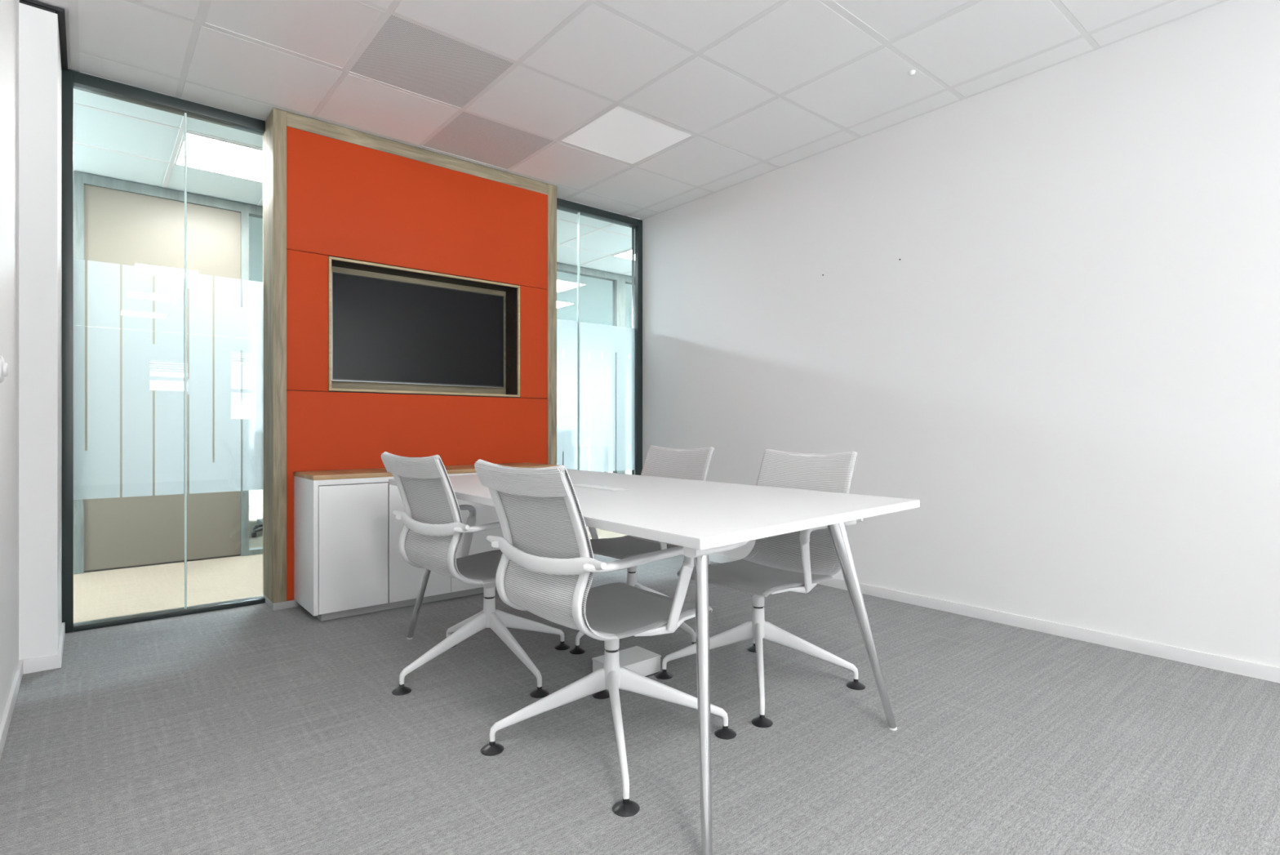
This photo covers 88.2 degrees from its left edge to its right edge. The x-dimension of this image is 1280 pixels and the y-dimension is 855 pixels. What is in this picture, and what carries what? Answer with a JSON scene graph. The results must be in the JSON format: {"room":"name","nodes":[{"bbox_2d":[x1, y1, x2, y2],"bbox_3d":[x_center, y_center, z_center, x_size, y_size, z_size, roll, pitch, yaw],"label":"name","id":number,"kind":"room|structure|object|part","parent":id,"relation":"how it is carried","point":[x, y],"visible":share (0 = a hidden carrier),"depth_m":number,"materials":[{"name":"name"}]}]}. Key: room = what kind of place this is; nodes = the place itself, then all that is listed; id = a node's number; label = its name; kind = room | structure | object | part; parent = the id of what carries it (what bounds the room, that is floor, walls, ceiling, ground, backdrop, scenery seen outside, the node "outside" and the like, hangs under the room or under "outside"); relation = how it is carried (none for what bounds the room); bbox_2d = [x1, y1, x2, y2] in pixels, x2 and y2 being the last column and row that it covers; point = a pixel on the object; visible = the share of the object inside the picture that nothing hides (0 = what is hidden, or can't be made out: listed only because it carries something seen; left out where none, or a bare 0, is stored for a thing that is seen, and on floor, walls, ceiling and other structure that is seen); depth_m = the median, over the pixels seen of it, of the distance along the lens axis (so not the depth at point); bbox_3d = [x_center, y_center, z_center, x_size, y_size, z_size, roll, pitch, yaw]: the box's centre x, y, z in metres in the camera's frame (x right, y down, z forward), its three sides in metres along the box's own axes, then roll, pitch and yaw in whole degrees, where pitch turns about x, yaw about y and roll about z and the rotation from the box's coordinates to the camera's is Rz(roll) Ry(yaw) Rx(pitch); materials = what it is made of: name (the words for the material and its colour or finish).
{"room":"office","nodes":[
{"label":"office","id":0,"kind":"room"},
{"bbox_2d":[0,0,19,723],"bbox_3d":[0.559,-0.369,-1.090,0.120,2.706,10.210,0,0,-40],"label":"wall","id":1,"kind":"structure","parent":0,"point":[9,9],"depth_m":2.26,"materials":[{"name":"white paint"}]},
{"bbox_2d":[0,356,8,382],"bbox_3d":[-1.959,-0.178,2.032,0.021,0.080,0.080,0,0,-40],"label":"light switch","id":2,"kind":"object","parent":1,"relation":"attached to","point":[3,366],"depth_m":2.02,"materials":[{"name":"white plastic"}]},
{"bbox_3d":[-1.962,-0.178,2.029,0.012,0.080,0.080,0,0,-40],"label":"wall plate","id":3,"kind":"part","parent":2,"relation":"part of","materials":[{"name":"white plastic"}]},
{"bbox_3d":[-1.955,-0.178,2.035,0.011,0.044,0.044,0,0,-40],"label":"knob","id":4,"kind":"part","parent":2,"relation":"part of","materials":[{"name":"white plastic"}]},
{"bbox_2d":[0,658,22,759],"bbox_3d":[0.674,0.955,-1.124,0.012,0.058,9.810,0,0,-40],"label":"baseboard","id":5,"kind":"structure","parent":1,"relation":"attached to","point":[6,717],"depth_m":2.23,"materials":[{"name":"white paint"}]},
{"bbox_2d":[19,0,67,71],"bbox_3d":[-2.612,-1.710,2.904,0.137,0.032,0.594,0,0,-40],"label":"trim","id":6,"kind":"structure","parent":1,"relation":"attached to","point":[60,11],"depth_m":2.78,"materials":[{"name":"black"}]},
{"bbox_2d":[18,2,62,659],"bbox_3d":[-2.693,-0.355,2.890,0.235,2.678,0.670,0,0,-40],"label":"wall column","id":7,"kind":"structure","parent":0,"point":[40,72],"depth_m":2.67,"materials":[{"name":"white paint"}]},
{"bbox_2d":[22,622,65,674],"bbox_3d":[-2.599,0.955,2.889,0.115,0.058,0.572,0,0,-40],"label":"baseboard","id":8,"kind":"structure","parent":7,"relation":"attached to","point":[46,662],"depth_m":2.68,"materials":[{"name":"white"}]},
{"bbox_2d":[248,349,631,505],"bbox_3d":[-4.656,-0.369,8.686,12.200,2.706,0.100,0,0,-40],"label":"wall","id":9,"kind":"structure","parent":0,"point":[255,496],"depth_m":8.45,"materials":[{"name":"white paint"}]},
{"bbox_2d":[34,0,1229,328],"bbox_3d":[0.476,-1.772,2.549,12.200,0.101,15.900,0,0,-40],"label":"ceiling","id":10,"kind":"structure","parent":0,"point":[761,87],"depth_m":3.28,"materials":[{"name":"white tile"}]},
{"bbox_2d":[173,132,262,182],"bbox_3d":[-2.622,-1.722,4.258,0.576,0.012,0.611,0,0,-40],"label":"recessed light","id":11,"kind":"object","parent":10,"relation":"in","point":[206,153],"visible":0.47,"depth_m":4.20,"materials":[{"name":"white plastic"}]},
{"bbox_2d":[349,14,513,108],"bbox_3d":[-1.003,-1.727,3.163,0.576,0.006,0.576,0,0,-40],"label":"ceiling panel","id":12,"kind":"object","parent":10,"relation":"in","point":[405,55],"visible":1,"depth_m":3.13,"materials":[{"name":"grey metal"}]},
{"bbox_2d":[422,111,552,168],"bbox_3d":[-0.927,-1.727,4.009,0.576,0.006,0.576,0,0,-40],"label":"ceiling panel","id":13,"kind":"object","parent":10,"relation":"in","point":[470,136],"visible":1,"depth_m":3.99,"materials":[{"name":"grey metal"}]},
{"bbox_2d":[556,300,574,308],"bbox_3d":[-1.538,-1.722,9.011,1.176,0.012,0.576,0,0,-40],"label":"recessed light","id":14,"kind":"object","parent":10,"relation":"in","point":[559,304],"visible":0.24,"depth_m":9.20,"materials":[{"name":"white plastic"}]},
{"bbox_2d":[556,301,572,307],"bbox_3d":[-1.538,-1.722,9.011,1.152,0.009,0.552,0,0,-40],"label":"diffuser","id":15,"kind":"object","parent":14,"relation":"attached to","point":[559,304],"depth_m":9.20,"materials":[{"name":"white plastic"}]},
{"bbox_2d":[612,248,631,260],"bbox_3d":[0.140,-1.722,6.567,0.576,0.012,0.611,0,0,-40],"label":"recessed light","id":16,"kind":"object","parent":10,"relation":"in","point":[627,255],"visible":0.19,"depth_m":6.58,"materials":[{"name":"white plastic"}]},
{"bbox_2d":[614,250,631,259],"bbox_3d":[0.140,-1.722,6.567,0.552,0.009,0.587,0,0,-40],"label":"diffuser","id":17,"kind":"object","parent":16,"relation":"attached to","point":[627,255],"depth_m":6.58,"materials":[{"name":"white plastic"}]},
{"bbox_2d":[559,105,693,164],"bbox_3d":[-0.082,-1.728,3.933,0.576,0.012,0.576,0,0,-40],"label":"recessed light","id":18,"kind":"object","parent":10,"relation":"in","point":[622,134],"visible":1,"depth_m":3.92,"materials":[{"name":"white plastic"}]},
{"bbox_2d":[907,70,915,75],"bbox_3d":[1.317,-1.714,3.201,0.036,0.016,0.036,0,0,-40],"label":"ceiling sensor","id":19,"kind":"object","parent":10,"relation":"attached to","point":[911,73],"visible":1,"depth_m":3.19,"materials":[{"name":"white plastic"}]},
{"bbox_2d":[0,504,1279,854],"bbox_3d":[0.476,1.009,2.549,12.400,0.050,15.900,0,0,-40],"label":"floor","id":20,"kind":"structure","parent":0,"point":[255,729],"depth_m":2.08,"materials":[{"name":"grey carpet"}]},
{"bbox_2d":[250,523,262,537],"bbox_3d":[-3.340,0.507,6.223,0.621,0.954,0.612,0,0,-10],"label":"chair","id":21,"kind":"object","parent":20,"relation":"on","point":[255,528],"visible":0.09,"depth_m":5.97,"materials":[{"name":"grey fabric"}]},
{"bbox_2d":[257,518,262,524],"bbox_3d":[-3.200,0.619,7.101,1.600,0.730,0.800,0,0,-40],"label":"office desk","id":22,"kind":"object","parent":20,"relation":"on","point":[259,520],"visible":0.03,"depth_m":6.80,"materials":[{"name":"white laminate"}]},
{"bbox_2d":[73,170,631,573],"bbox_3d":[-0.687,-0.367,7.077,8.175,2.702,0.080,0,0,-40],"label":"wall","id":23,"kind":"structure","parent":20,"relation":"on","point":[121,222],"depth_m":4.75,"materials":[{"name":"grey"}]},
{"bbox_3d":[-3.428,-0.338,4.785,0.920,2.620,0.040,0,0,-40],"label":"solid panel","id":24,"kind":"part","parent":23,"relation":"part of","materials":[{"name":"grey"}]},
{"bbox_2d":[262,107,556,610],"bbox_3d":[-1.368,-0.366,4.228,1.797,2.700,0.277,0,0,-40],"label":"wall","id":25,"kind":"structure","parent":20,"relation":"on","point":[336,198],"depth_m":3.93,"materials":[{"name":"orange wood"}]},
{"bbox_2d":[62,69,265,632],"bbox_3d":[-2.457,-0.367,3.460,0.859,2.702,0.080,0,0,-40],"label":"glass partition","id":26,"kind":"structure","parent":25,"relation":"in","point":[94,473],"depth_m":3.40,"materials":[{"name":"clear glass"}]},
{"bbox_3d":[-2.581,-0.352,3.354,0.447,2.620,0.010,0,0,-40],"label":"glass pane","id":27,"kind":"part","parent":26,"relation":"part of","materials":[{"name":"clear glass"}]},
{"bbox_3d":[-2.267,-0.352,3.617,0.363,2.620,0.010,0,0,-40],"label":"glass pane","id":28,"kind":"part","parent":26,"relation":"part of","materials":[{"name":"clear glass"}]},
{"bbox_3d":[-1.846,-0.587,3.667,0.214,0.765,0.018,0,0,-40],"label":"orange panel","id":29,"kind":"part","parent":25,"relation":"part of","materials":[{"name":"paint"}]},
{"bbox_2d":[73,102,631,274],"bbox_3d":[-1.702,-1.723,5.153,12.200,0.004,1.570,0,0,-40],"label":"trim","id":30,"kind":"structure","parent":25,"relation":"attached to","point":[181,131],"depth_m":4.14,"materials":[{"name":"white"}]},
{"bbox_3d":[-1.373,-1.677,4.226,1.657,0.078,0.275,0,0,-40],"label":"rail","id":31,"kind":"part","parent":25,"relation":"part of","materials":[{"name":"grey wood"}]},
{"bbox_3d":[-1.292,0.371,4.130,1.657,1.146,0.018,0,0,-40],"label":"orange panel","id":32,"kind":"part","parent":25,"relation":"part of","materials":[{"name":"laminate"}]},
{"bbox_3d":[-1.292,-1.305,4.130,1.657,0.666,0.018,0,0,-40],"label":"orange panel","id":33,"kind":"part","parent":25,"relation":"part of","materials":[{"name":"paint"}]},
{"bbox_2d":[331,271,504,387],"bbox_3d":[-1.385,-0.592,4.231,1.120,0.636,0.048,0,0,-40],"label":"television","id":34,"kind":"object","parent":25,"relation":"attached to","point":[384,331],"visible":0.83,"depth_m":4.17,"materials":[{"name":"black"}]},
{"bbox_3d":[-1.292,-0.587,4.123,1.220,0.758,0.018,0,0,-40],"label":"niche trim","id":35,"kind":"part","parent":25,"relation":"part of","materials":[{"name":"brown wood"}]},
{"bbox_3d":[-0.741,-0.587,4.590,0.220,0.765,0.018,0,0,-40],"label":"orange panel","id":36,"kind":"part","parent":25,"relation":"part of","materials":[{"name":"laminate"}]},
{"bbox_2d":[556,197,642,475],"bbox_3d":[-0.377,-0.367,5.199,0.970,2.702,0.080,0,0,-40],"label":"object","id":37,"kind":"structure","parent":25,"relation":"in","point":[577,376],"depth_m":5.25,"materials":[{"name":"clear glass"}]},
{"bbox_3d":[-0.259,-0.352,5.296,0.560,2.620,0.010,0,0,-40],"label":"glass pane","id":38,"kind":"part","parent":37,"relation":"part of","materials":[{"name":"clear glass"}]},
{"bbox_2d":[293,462,558,620],"bbox_3d":[-1.204,0.613,3.922,1.456,0.743,0.411,0,0,-40],"label":"sideboard","id":39,"kind":"object","parent":20,"relation":"on","point":[348,559],"visible":0.51,"depth_m":3.48,"materials":[{"name":"white laminate"}]},
{"bbox_3d":[-1.754,0.603,3.464,0.022,0.678,0.409,0,0,-40],"label":"panel","id":40,"kind":"part","parent":39,"relation":"part of","materials":[{"name":"white laminate"}]},
{"bbox_3d":[-1.487,0.618,3.436,0.344,0.644,0.020,0,0,-40],"label":"door","id":41,"kind":"part","parent":39,"relation":"part of","materials":[{"name":"white laminate"}]},
{"bbox_3d":[-1.217,0.618,3.661,0.347,0.644,0.020,0,0,-40],"label":"door","id":42,"kind":"part","parent":39,"relation":"part of","materials":[{"name":"white laminate"}]},
{"bbox_3d":[-0.948,0.618,3.886,0.351,0.644,0.020,0,0,-40],"label":"door","id":43,"kind":"part","parent":39,"relation":"part of","materials":[{"name":"white laminate"}]},
{"bbox_2d":[381,451,570,697],"bbox_3d":[-0.665,0.540,2.662,0.709,0.889,0.730,0,0,7],"label":"chair","id":44,"kind":"object","parent":20,"relation":"on","point":[431,535],"visible":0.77,"depth_m":2.54,"materials":[{"name":"white plastic"}]},
{"bbox_3d":[-0.799,0.344,2.801,0.572,0.476,0.033,0,0,-45],"label":"frame","id":45,"kind":"part","parent":44,"relation":"part of","materials":[{"name":"white plastic"}]},
{"bbox_3d":[-0.866,0.466,2.817,0.382,0.249,0.069,0,0,-45],"label":"armrest","id":46,"kind":"part","parent":44,"relation":"part of","materials":[{"name":"white plastic"}]},
{"bbox_3d":[-0.795,0.338,2.530,0.200,0.482,0.438,0,0,-45],"label":"backrest","id":47,"kind":"part","parent":44,"relation":"part of","materials":[{"name":"grey fabric"}]},
{"bbox_3d":[-0.755,0.852,2.582,0.375,0.208,0.029,0,0,-42],"label":"leg","id":48,"kind":"part","parent":44,"relation":"part of","materials":[{"name":"white metal"}]},
{"bbox_3d":[-0.743,0.852,2.845,0.029,0.208,0.375,0,0,-42],"label":"leg","id":49,"kind":"part","parent":44,"relation":"part of","materials":[{"name":"white"}]},
{"bbox_3d":[-0.524,0.344,2.525,0.572,0.476,0.033,0,0,-45],"label":"frame","id":50,"kind":"part","parent":44,"relation":"part of","materials":[{"name":"white plastic"}]},
{"bbox_3d":[-0.509,0.466,2.459,0.382,0.249,0.069,0,0,-45],"label":"armrest","id":51,"kind":"part","parent":44,"relation":"part of","materials":[{"name":"white plastic"}]},
{"bbox_3d":[-0.596,0.566,2.728,0.413,0.028,0.438,0,0,-45],"label":"seat","id":52,"kind":"part","parent":44,"relation":"part of","materials":[{"name":"grey fabric"}]},
{"bbox_3d":[-0.491,0.852,2.570,0.029,0.208,0.375,0,0,-42],"label":"leg","id":53,"kind":"part","parent":44,"relation":"part of","materials":[{"name":"white"}]},
{"bbox_3d":[-0.480,0.852,2.833,0.375,0.208,0.029,0,0,-42],"label":"leg","id":54,"kind":"part","parent":44,"relation":"part of","materials":[{"name":"white"}]},
{"bbox_2d":[474,458,736,816],"bbox_3d":[-0.133,0.540,2.040,0.629,0.889,0.685,0,0,37],"label":"chair","id":55,"kind":"object","parent":20,"relation":"on","point":[547,565],"visible":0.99,"depth_m":1.91,"materials":[{"name":"grey plastic"}]},
{"bbox_3d":[-0.331,0.466,2.187,0.382,0.249,0.069,0,0,-42],"label":"armrest","id":56,"kind":"part","parent":55,"relation":"part of","materials":[{"name":"white plastic"}]},
{"bbox_3d":[-0.266,0.344,2.168,0.572,0.476,0.033,0,0,-42],"label":"frame","id":57,"kind":"part","parent":55,"relation":"part of","materials":[{"name":"white plastic"}]},
{"bbox_3d":[-0.273,0.852,2.040,0.375,0.208,0.029,0,0,-8],"label":"leg","id":58,"kind":"part","parent":55,"relation":"part of","materials":[{"name":"white"}]},
{"bbox_3d":[-0.273,0.338,1.897,0.200,0.482,0.438,0,0,-42],"label":"backrest","id":59,"kind":"part","parent":55,"relation":"part of","materials":[{"name":"grey fabric"}]},
{"bbox_3d":[-0.061,0.852,1.882,0.029,0.208,0.376,0,0,-8],"label":"leg","id":60,"kind":"part","parent":55,"relation":"part of","materials":[{"name":"white metal"}]},
{"bbox_3d":[-0.003,0.344,1.881,0.572,0.476,0.033,0,0,-42],"label":"frame","id":61,"kind":"part","parent":55,"relation":"part of","materials":[{"name":"white plastic"}]},
{"bbox_3d":[0.009,0.466,1.814,0.382,0.249,0.069,0,0,-42],"label":"armrest","id":62,"kind":"part","parent":55,"relation":"part of","materials":[{"name":"white plastic"}]},
{"bbox_3d":[-0.066,0.566,2.087,0.413,0.028,0.438,0,0,-42],"label":"seat","id":63,"kind":"part","parent":55,"relation":"part of","materials":[{"name":"grey fabric"}]},
{"bbox_3d":[0.102,0.580,1.942,0.287,0.029,0.045,0,0,-40],"label":"seat rail","id":64,"kind":"part","parent":55,"relation":"part of","materials":[{"name":"white"}]},
{"bbox_3d":[0.097,0.852,2.093,0.376,0.208,0.029,0,0,-8],"label":"leg","id":65,"kind":"part","parent":55,"relation":"part of","materials":[{"name":"white"}]},
{"bbox_2d":[591,645,661,676],"bbox_3d":[-0.053,0.950,2.639,0.234,0.069,0.154,0,0,-40],"label":"box","id":66,"kind":"object","parent":20,"relation":"on","point":[641,660],"visible":0.62,"depth_m":2.62,"materials":[{"name":"white"}]},
{"bbox_3d":[-0.053,0.918,2.639,0.234,0.006,0.154,0,0,-40],"label":"lid","id":67,"kind":"part","parent":66,"relation":"part of","materials":[{"name":"white"}]},
{"bbox_2d":[568,444,715,653],"bbox_3d":[0.007,0.540,3.230,0.730,0.889,0.704,0,0,-8],"label":"chair","id":68,"kind":"object","parent":20,"relation":"on","point":[683,464],"visible":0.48,"depth_m":3.28,"materials":[{"name":"white"}]},
{"bbox_3d":[-0.159,0.852,3.038,0.029,0.208,0.376,0,0,40],"label":"leg","id":69,"kind":"part","parent":68,"relation":"part of","materials":[{"name":"white"}]},
{"bbox_3d":[-0.143,0.466,3.431,0.382,0.249,0.069,0,0,-44],"label":"armrest","id":70,"kind":"part","parent":68,"relation":"part of","materials":[{"name":"white plastic"}]},
{"bbox_3d":[0.081,0.852,3.323,0.029,0.208,0.376,0,0,40],"label":"leg","id":71,"kind":"part","parent":68,"relation":"part of","materials":[{"name":"white plastic"}]},
{"bbox_3d":[0.207,0.466,3.067,0.382,0.249,0.069,0,0,-44],"label":"armrest","id":72,"kind":"part","parent":68,"relation":"part of","materials":[{"name":"white plastic"}]},
{"bbox_3d":[0.104,0.852,3.060,0.376,0.208,0.029,0,0,40],"label":"leg","id":73,"kind":"part","parent":68,"relation":"part of","materials":[{"name":"white plastic"}]},
{"bbox_3d":[0.141,0.338,3.354,0.200,0.482,0.438,0,0,-44],"label":"backrest","id":74,"kind":"part","parent":68,"relation":"part of","materials":[{"name":"grey"}]},
{"bbox_2d":[388,469,919,854],"bbox_3d":[-0.134,0.612,2.655,1.143,0.744,2.198,0,0,-40],"label":"meeting table","id":75,"kind":"object","parent":20,"relation":"on","point":[704,517],"visible":0.71,"depth_m":1.97,"materials":[{"name":"white laminate"}]},
{"bbox_3d":[-0.970,0.624,3.064,0.232,0.715,0.037,0,0,9],"label":"leg","id":76,"kind":"part","parent":75,"relation":"part of","materials":[{"name":"silver metal"}]},
{"bbox_3d":[-0.171,0.243,2.699,0.110,0.002,0.340,0,0,-40],"label":"socket lid","id":77,"kind":"part","parent":75,"relation":"part of","materials":[{"name":"white plastic"}]},
{"bbox_3d":[0.154,0.624,1.604,0.037,0.715,0.232,0,0,1],"label":"leg","id":78,"kind":"part","parent":75,"relation":"part of","materials":[{"name":"silver metal"}]},
{"bbox_3d":[0.723,0.624,2.177,0.232,0.715,0.037,0,0,9],"label":"leg","id":79,"kind":"part","parent":75,"relation":"part of","materials":[{"name":"silver metal"}]},
{"bbox_2d":[655,448,865,727],"bbox_3d":[0.485,0.540,2.595,0.669,0.889,0.608,0,0,-37],"label":"chair","id":80,"kind":"object","parent":20,"relation":"on","point":[797,561],"visible":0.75,"depth_m":2.61,"materials":[{"name":"white plastic"}]},
{"bbox_3d":[0.274,0.852,2.589,0.376,0.208,0.029,0,0,8],"label":"leg","id":81,"kind":"part","parent":80,"relation":"part of","materials":[{"name":"white metal"}]},
{"bbox_3d":[0.437,0.566,2.543,0.413,0.028,0.438,0,0,-42],"label":"seat","id":82,"kind":"part","parent":80,"relation":"part of","materials":[{"name":"grey"}]},
{"bbox_3d":[0.432,0.852,2.378,0.029,0.208,0.376,0,0,8],"label":"leg","id":83,"kind":"part","parent":80,"relation":"part of","materials":[{"name":"white metal"}]},
{"bbox_3d":[0.566,0.580,2.362,0.287,0.029,0.045,0,0,-44],"label":"seat rail","id":84,"kind":"part","parent":80,"relation":"part of","materials":[{"name":"white plastic"}]},
{"bbox_3d":[0.644,0.338,2.732,0.200,0.482,0.438,0,0,-42],"label":"backrest","id":85,"kind":"part","parent":80,"relation":"part of","materials":[{"name":"grey"}]},
{"bbox_3d":[0.643,0.852,2.537,0.376,0.208,0.029,0,0,8],"label":"leg","id":86,"kind":"part","parent":80,"relation":"part of","materials":[{"name":"white"}]},
{"bbox_3d":[0.702,0.466,2.443,0.382,0.249,0.069,0,0,-42],"label":"armrest","id":87,"kind":"part","parent":80,"relation":"part of","materials":[{"name":"white plastic"}]},
{"bbox_2d":[641,0,1279,666],"bbox_3d":[3.403,-0.369,1.529,0.120,2.706,10.580,0,0,-40],"label":"wall","id":88,"kind":"structure","parent":0,"point":[1068,357],"depth_m":3.20,"materials":[{"name":"white paint"}]},
{"bbox_2d":[681,553,1279,683],"bbox_3d":[3.352,0.955,1.486,0.012,0.058,10.380,0,0,-40],"label":"baseboard","id":89,"kind":"structure","parent":88,"relation":"attached to","point":[1269,673],"depth_m":3.06,"materials":[{"name":"white"}]}
]}

